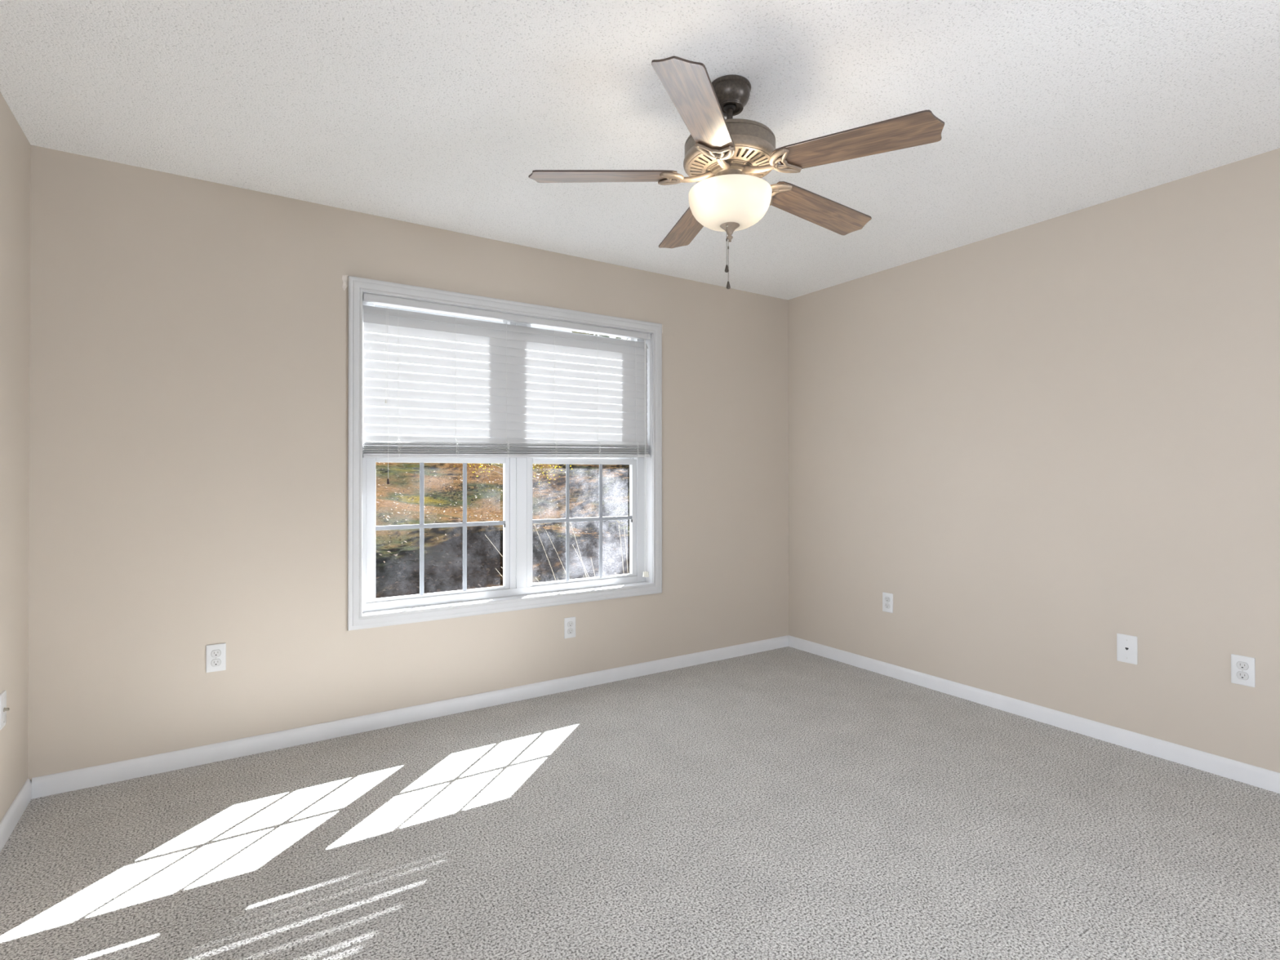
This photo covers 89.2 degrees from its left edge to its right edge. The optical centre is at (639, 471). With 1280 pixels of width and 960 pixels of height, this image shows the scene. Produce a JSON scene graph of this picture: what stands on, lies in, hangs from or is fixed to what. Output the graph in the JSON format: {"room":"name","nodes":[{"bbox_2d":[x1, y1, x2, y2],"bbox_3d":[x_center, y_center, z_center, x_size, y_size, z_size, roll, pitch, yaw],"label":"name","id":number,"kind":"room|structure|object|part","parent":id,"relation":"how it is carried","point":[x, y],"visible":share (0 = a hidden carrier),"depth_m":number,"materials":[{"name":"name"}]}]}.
{"room":"empty bedroom","nodes":[
{"label":"empty bedroom","id":0,"kind":"room"},
{"bbox_2d":[0,91,30,822],"bbox_3d":[-0.637,-0.019,-0.222,0.120,2.440,6.220,0,0,-33],"label":"wall","id":1,"kind":"structure","parent":0,"point":[15,147],"depth_m":2.24,"materials":[{"name":"beige paint"}]},
{"bbox_2d":[0,690,9,729],"bbox_3d":[-2.079,0.780,2.126,0.018,0.114,0.070,0,0,-33],"label":"cable plate","id":2,"kind":"object","parent":1,"relation":"attached to","point":[3,708],"visible":1,"depth_m":2.12,"materials":[{"name":"white plastic"}]},
{"bbox_3d":[-2.084,0.780,2.123,0.006,0.114,0.070,0,0,-33],"label":"plate","id":3,"kind":"part","parent":2,"relation":"part of","materials":[{"name":"grey plastic"}]},
{"bbox_2d":[0,778,31,852],"bbox_3d":[-0.613,1.164,-0.142,0.012,0.074,6.100,0,0,-33],"label":"baseboard","id":4,"kind":"structure","parent":1,"relation":"attached to","point":[11,819],"depth_m":2.22,"materials":[{"name":"white wood"}]},
{"bbox_2d":[27,144,788,782],"bbox_3d":[-0.649,0.002,3.551,4.205,2.440,0.125,0,0,-33],"label":"wall","id":5,"kind":"structure","parent":0,"point":[188,336],"depth_m":2.83,"materials":[{"name":"beige paint"}]},
{"bbox_2d":[205,643,226,672],"bbox_3d":[-1.784,0.784,2.731,0.070,0.114,0.008,0,0,-33],"label":"wall outlet","id":6,"kind":"object","parent":5,"relation":"attached to","point":[215,654],"visible":1,"depth_m":2.73,"materials":[{"name":"grey plastic"}]},
{"bbox_2d":[210,658,221,666],"bbox_3d":[-1.783,0.804,2.730,0.037,0.030,0.002,0,0,-33],"label":"receptacle","id":7,"kind":"object","parent":6,"relation":"attached to","point":[214,662],"depth_m":2.73,"materials":[{"name":"white plastic"}]},
{"bbox_2d":[210,649,221,657],"bbox_3d":[-1.783,0.765,2.730,0.037,0.030,0.002,0,0,-33],"label":"receptacle","id":8,"kind":"object","parent":6,"relation":"attached to","point":[214,653],"depth_m":2.73,"materials":[{"name":"white plastic"}]},
{"bbox_2d":[31,635,788,799],"bbox_3d":[-0.611,1.185,3.487,3.940,0.074,0.012,0,0,-33],"label":"baseboard","id":9,"kind":"structure","parent":5,"relation":"attached to","point":[91,776],"depth_m":3.01,"materials":[{"name":"white wood"}]},
{"bbox_2d":[342,275,662,631],"bbox_3d":[-0.651,-0.087,3.547,1.814,1.652,0.154,0,0,-33],"label":"window","id":10,"kind":"structure","parent":5,"relation":"in","point":[517,592],"depth_m":3.47,"materials":[{"name":"white paint"}]},
{"bbox_3d":[-1.038,-0.458,3.370,0.730,0.770,0.018,0,0,-33],"label":"sash","id":11,"kind":"part","parent":10,"relation":"part of","materials":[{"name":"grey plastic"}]},
{"bbox_3d":[-1.023,0.278,3.343,0.730,0.714,0.034,0,0,-33],"label":"sash","id":12,"kind":"part","parent":10,"relation":"part of","materials":[{"name":"grey plastic"}]},
{"bbox_2d":[375,462,505,595],"bbox_3d":[-1.009,0.289,3.338,0.661,0.668,0.008,0,0,-33],"label":"grille","id":13,"kind":"object","parent":10,"relation":"attached to","point":[464,524],"depth_m":3.39,"materials":[{"name":"grey plastic"}]},
{"bbox_2d":[362,293,650,577],"bbox_3d":[-0.629,-0.104,3.520,1.634,1.478,0.075,0,0,-33],"label":"window blind","id":14,"kind":"object","parent":10,"relation":"attached to","point":[477,388],"visible":0.99,"depth_m":3.44,"materials":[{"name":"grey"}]},
{"bbox_3d":[-1.209,-0.387,3.114,0.010,0.834,0.003,0,0,35],"label":"tilt cord","id":15,"kind":"part","parent":14,"relation":"part of","materials":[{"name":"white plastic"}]},
{"bbox_3d":[-0.934,-0.436,3.308,0.019,0.734,0.027,0,0,-33],"label":"ladder cord","id":16,"kind":"part","parent":14,"relation":"part of","materials":[{"name":"white fabric"}]},
{"bbox_3d":[-0.633,-0.084,3.526,1.631,0.040,0.053,0,0,-33],"label":"rail","id":17,"kind":"part","parent":14,"relation":"part of","materials":[{"name":"grey"}]},
{"bbox_3d":[-0.705,-0.437,3.457,0.019,0.730,0.027,0,0,-33],"label":"ladder cord","id":18,"kind":"part","parent":14,"relation":"part of","materials":[{"name":"white fabric"}]},
{"bbox_3d":[-0.469,-0.439,3.609,0.018,0.726,0.027,0,0,-33],"label":"ladder cord","id":19,"kind":"part","parent":14,"relation":"part of","materials":[{"name":"white fabric"}]},
{"bbox_3d":[-0.237,-0.440,3.760,0.018,0.722,0.027,0,0,-33],"label":"ladder cord","id":20,"kind":"part","parent":14,"relation":"part of","materials":[{"name":"white fabric"}]},
{"bbox_3d":[0.032,-0.099,3.918,0.006,1.402,0.006,0,0,-9],"label":"lift cord","id":21,"kind":"part","parent":14,"relation":"part of","materials":[{"name":"white fabric"}]},
{"bbox_3d":[0.040,-0.097,3.924,0.015,1.406,0.008,0,0,-33],"label":"lift cord","id":22,"kind":"part","parent":14,"relation":"part of","materials":[{"name":"white fabric"}]},
{"bbox_3d":[-0.640,0.683,3.536,1.648,0.013,0.104,0,0,-33],"label":"sill","id":23,"kind":"part","parent":10,"relation":"part of","materials":[{"name":"white wood"}]},
{"bbox_3d":[-0.336,-0.456,3.826,0.699,0.770,0.018,0,0,-33],"label":"sash","id":24,"kind":"part","parent":10,"relation":"part of","materials":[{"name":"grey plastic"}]},
{"bbox_2d":[532,463,631,580],"bbox_3d":[-0.322,0.291,3.784,0.654,0.668,0.008,0,0,-33],"label":"grille","id":25,"kind":"object","parent":10,"relation":"attached to","point":[600,518],"depth_m":3.84,"materials":[{"name":"grey"}]},
{"bbox_3d":[-0.321,0.280,3.799,0.699,0.714,0.034,0,0,-33],"label":"sash","id":26,"kind":"part","parent":10,"relation":"part of","materials":[{"name":"grey plastic"}]},
{"bbox_2d":[564,616,575,638],"bbox_3d":[-0.389,0.875,3.635,0.070,0.114,0.008,0,0,-33],"label":"wall outlet","id":27,"kind":"object","parent":5,"relation":"attached to","point":[570,622],"visible":1,"depth_m":3.63,"materials":[{"name":"grey plastic"}]},
{"bbox_2d":[567,628,573,634],"bbox_3d":[-0.388,0.894,3.633,0.037,0.030,0.004,0,0,-33],"label":"receptacle","id":28,"kind":"object","parent":27,"relation":"attached to","point":[570,631],"depth_m":3.63,"materials":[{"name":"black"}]},
{"bbox_2d":[567,621,573,626],"bbox_3d":[-0.389,0.855,3.634,0.034,0.028,0.004,0,0,-33],"label":"receptacle","id":29,"kind":"object","parent":27,"relation":"attached to","point":[570,624],"depth_m":3.63,"materials":[{"name":"white plastic"}]},
{"bbox_2d":[0,646,1279,959],"bbox_3d":[1.044,1.266,0.935,4.205,0.120,6.345,0,0,-33],"label":"floor","id":30,"kind":"structure","parent":0,"point":[788,802],"depth_m":2.11,"materials":[{"name":"grey carpet"}]},
{"bbox_2d":[0,0,1279,299],"bbox_3d":[1.053,-1.294,0.932,4.205,0.120,6.385,0,0,-33],"label":"ceiling","id":31,"kind":"structure","parent":0,"point":[435,113],"depth_m":2.13,"materials":[{"name":"white paint"}]},
{"bbox_2d":[528,56,944,288],"bbox_3d":[0.320,-0.904,2.091,1.195,0.645,1.207,0,0,-33],"label":"ceiling fan","id":32,"kind":"object","parent":31,"relation":"hanging from","point":[729,157],"visible":1,"depth_m":1.97,"materials":[{"name":"brown wood"}]},
{"bbox_3d":[-0.118,-0.937,2.058,0.467,0.006,0.132,-1,10,-1],"label":"blade","id":33,"kind":"part","parent":32,"relation":"part of","materials":[{"name":"brown wood"}]},
{"bbox_3d":[0.189,-0.934,2.462,0.132,0.006,0.467,-10,1,-14],"label":"blade","id":34,"kind":"part","parent":32,"relation":"part of","materials":[{"name":"brown wood"}]},
{"bbox_3d":[0.154,-0.939,1.685,0.132,0.006,0.467,16,6,18],"label":"blade","id":35,"kind":"part","parent":32,"relation":"part of","materials":[{"name":"brown wood"}]},
{"bbox_3d":[0.275,-0.713,2.047,0.004,0.122,0.004,0,0,-33],"label":"pull chain","id":36,"kind":"part","parent":32,"relation":"part of","materials":[{"name":"gold metal"}]},
{"bbox_3d":[0.287,-0.966,2.069,0.269,0.013,0.269,0,0,-33],"label":"vent plate","id":37,"kind":"part","parent":32,"relation":"part of","materials":[{"name":"brown metal"}]},
{"bbox_3d":[0.287,-0.836,2.068,0.263,0.106,0.263,0,0,-33],"label":"lamp shade","id":38,"kind":"part","parent":32,"relation":"part of","materials":[{"name":"white glass"}]},
{"bbox_3d":[0.628,-0.922,2.286,0.467,0.006,0.132,5,-13,-32],"label":"blade","id":39,"kind":"part","parent":32,"relation":"part of","materials":[{"name":"brown wood"}]},
{"bbox_3d":[0.605,-0.919,1.818,0.467,0.006,0.132,6,-6,38],"label":"blade","id":40,"kind":"part","parent":32,"relation":"part of","materials":[{"name":"brown wood"}]},
{"bbox_2d":[787,148,1279,773],"bbox_3d":[2.791,-0.009,2.001,0.120,2.440,6.220,0,0,-33],"label":"wall","id":41,"kind":"structure","parent":0,"point":[1048,441],"depth_m":3.05,"materials":[{"name":"beige paint"}]},
{"bbox_2d":[882,591,893,613],"bbox_3d":[1.487,0.786,3.890,0.008,0.114,0.070,0,0,-33],"label":"wall outlet","id":42,"kind":"object","parent":41,"relation":"attached to","point":[887,598],"visible":1,"depth_m":3.89,"materials":[{"name":"grey plastic"}]},
{"bbox_2d":[884,603,889,608],"bbox_3d":[1.486,0.805,3.890,0.002,0.030,0.037,0,0,-33],"label":"receptacle","id":43,"kind":"object","parent":42,"relation":"attached to","point":[886,605],"depth_m":3.89,"materials":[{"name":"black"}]},
{"bbox_2d":[884,596,889,602],"bbox_3d":[1.486,0.766,3.890,0.002,0.030,0.037,0,0,-33],"label":"receptacle","id":44,"kind":"object","parent":42,"relation":"attached to","point":[886,598],"depth_m":3.89,"materials":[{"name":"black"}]},
{"bbox_2d":[787,635,1279,793],"bbox_3d":[2.703,1.174,2.008,0.012,0.074,6.100,0,0,-33],"label":"baseboard","id":45,"kind":"structure","parent":41,"relation":"attached to","point":[1251,775],"depth_m":3.05,"materials":[{"name":"white wood"}]},
{"bbox_2d":[1116,633,1137,664],"bbox_3d":[2.152,0.783,2.865,0.008,0.122,0.076,0,0,-33],"label":"jack","id":46,"kind":"object","parent":41,"relation":"attached to","point":[1126,645],"visible":1,"depth_m":2.86,"materials":[{"name":"grey plastic"}]},
{"bbox_2d":[1231,653,1255,687],"bbox_3d":[2.362,0.779,2.540,0.008,0.114,0.070,0,0,-33],"label":"wall outlet","id":47,"kind":"object","parent":41,"relation":"attached to","point":[1242,668],"visible":1,"depth_m":2.54,"materials":[{"name":"white plastic"}]},
{"bbox_2d":[1236,671,1248,679],"bbox_3d":[2.361,0.799,2.540,0.002,0.030,0.037,0,0,-33],"label":"receptacle","id":48,"kind":"object","parent":47,"relation":"attached to","point":[1241,675],"depth_m":2.54,"materials":[{"name":"white plastic"}]},
{"bbox_2d":[1236,661,1248,670],"bbox_3d":[2.361,0.760,2.540,0.002,0.030,0.037,0,0,-33],"label":"receptacle","id":49,"kind":"object","parent":47,"relation":"attached to","point":[1241,665],"depth_m":2.54,"materials":[{"name":"white plastic"}]},
{"label":"outside","id":50,"kind":"structure","parent":0,"visible":0},
{"bbox_2d":[375,462,629,598],"bbox_3d":[-4.893,-1.337,21.099,36.000,6.319,33.825,0,0,-33],"label":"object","id":51,"kind":"structure","parent":50,"point":[397,502],"depth_m":9.84,"materials":[{"name":"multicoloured plant"}]},
{"bbox_2d":[453,462,573,486],"bbox_3d":[-2.897,-0.461,14.832,3.268,2.818,2.261,0,0,2],"label":"shrub","id":52,"kind":"object","parent":51,"relation":"on","point":[535,464],"visible":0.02,"depth_m":14.81,"materials":[{"name":"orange plant"}]},
{"bbox_2d":[484,524,628,581],"bbox_3d":[-0.517,1.015,4.297,1.080,1.432,0.397,0,0,-33],"label":"bare shrub","id":53,"kind":"object","parent":51,"relation":"on","point":[534,524],"visible":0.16,"depth_m":4.37,"materials":[{"name":"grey plant"}]},
{"bbox_2d":[572,331,622,339],"bbox_3d":[0.653,-2.072,12.277,4.747,5.827,4.323,0,0,-33],"label":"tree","id":54,"kind":"object","parent":51,"relation":"on","point":[572,331],"visible":0.02,"depth_m":11.42,"materials":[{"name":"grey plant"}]}
]}

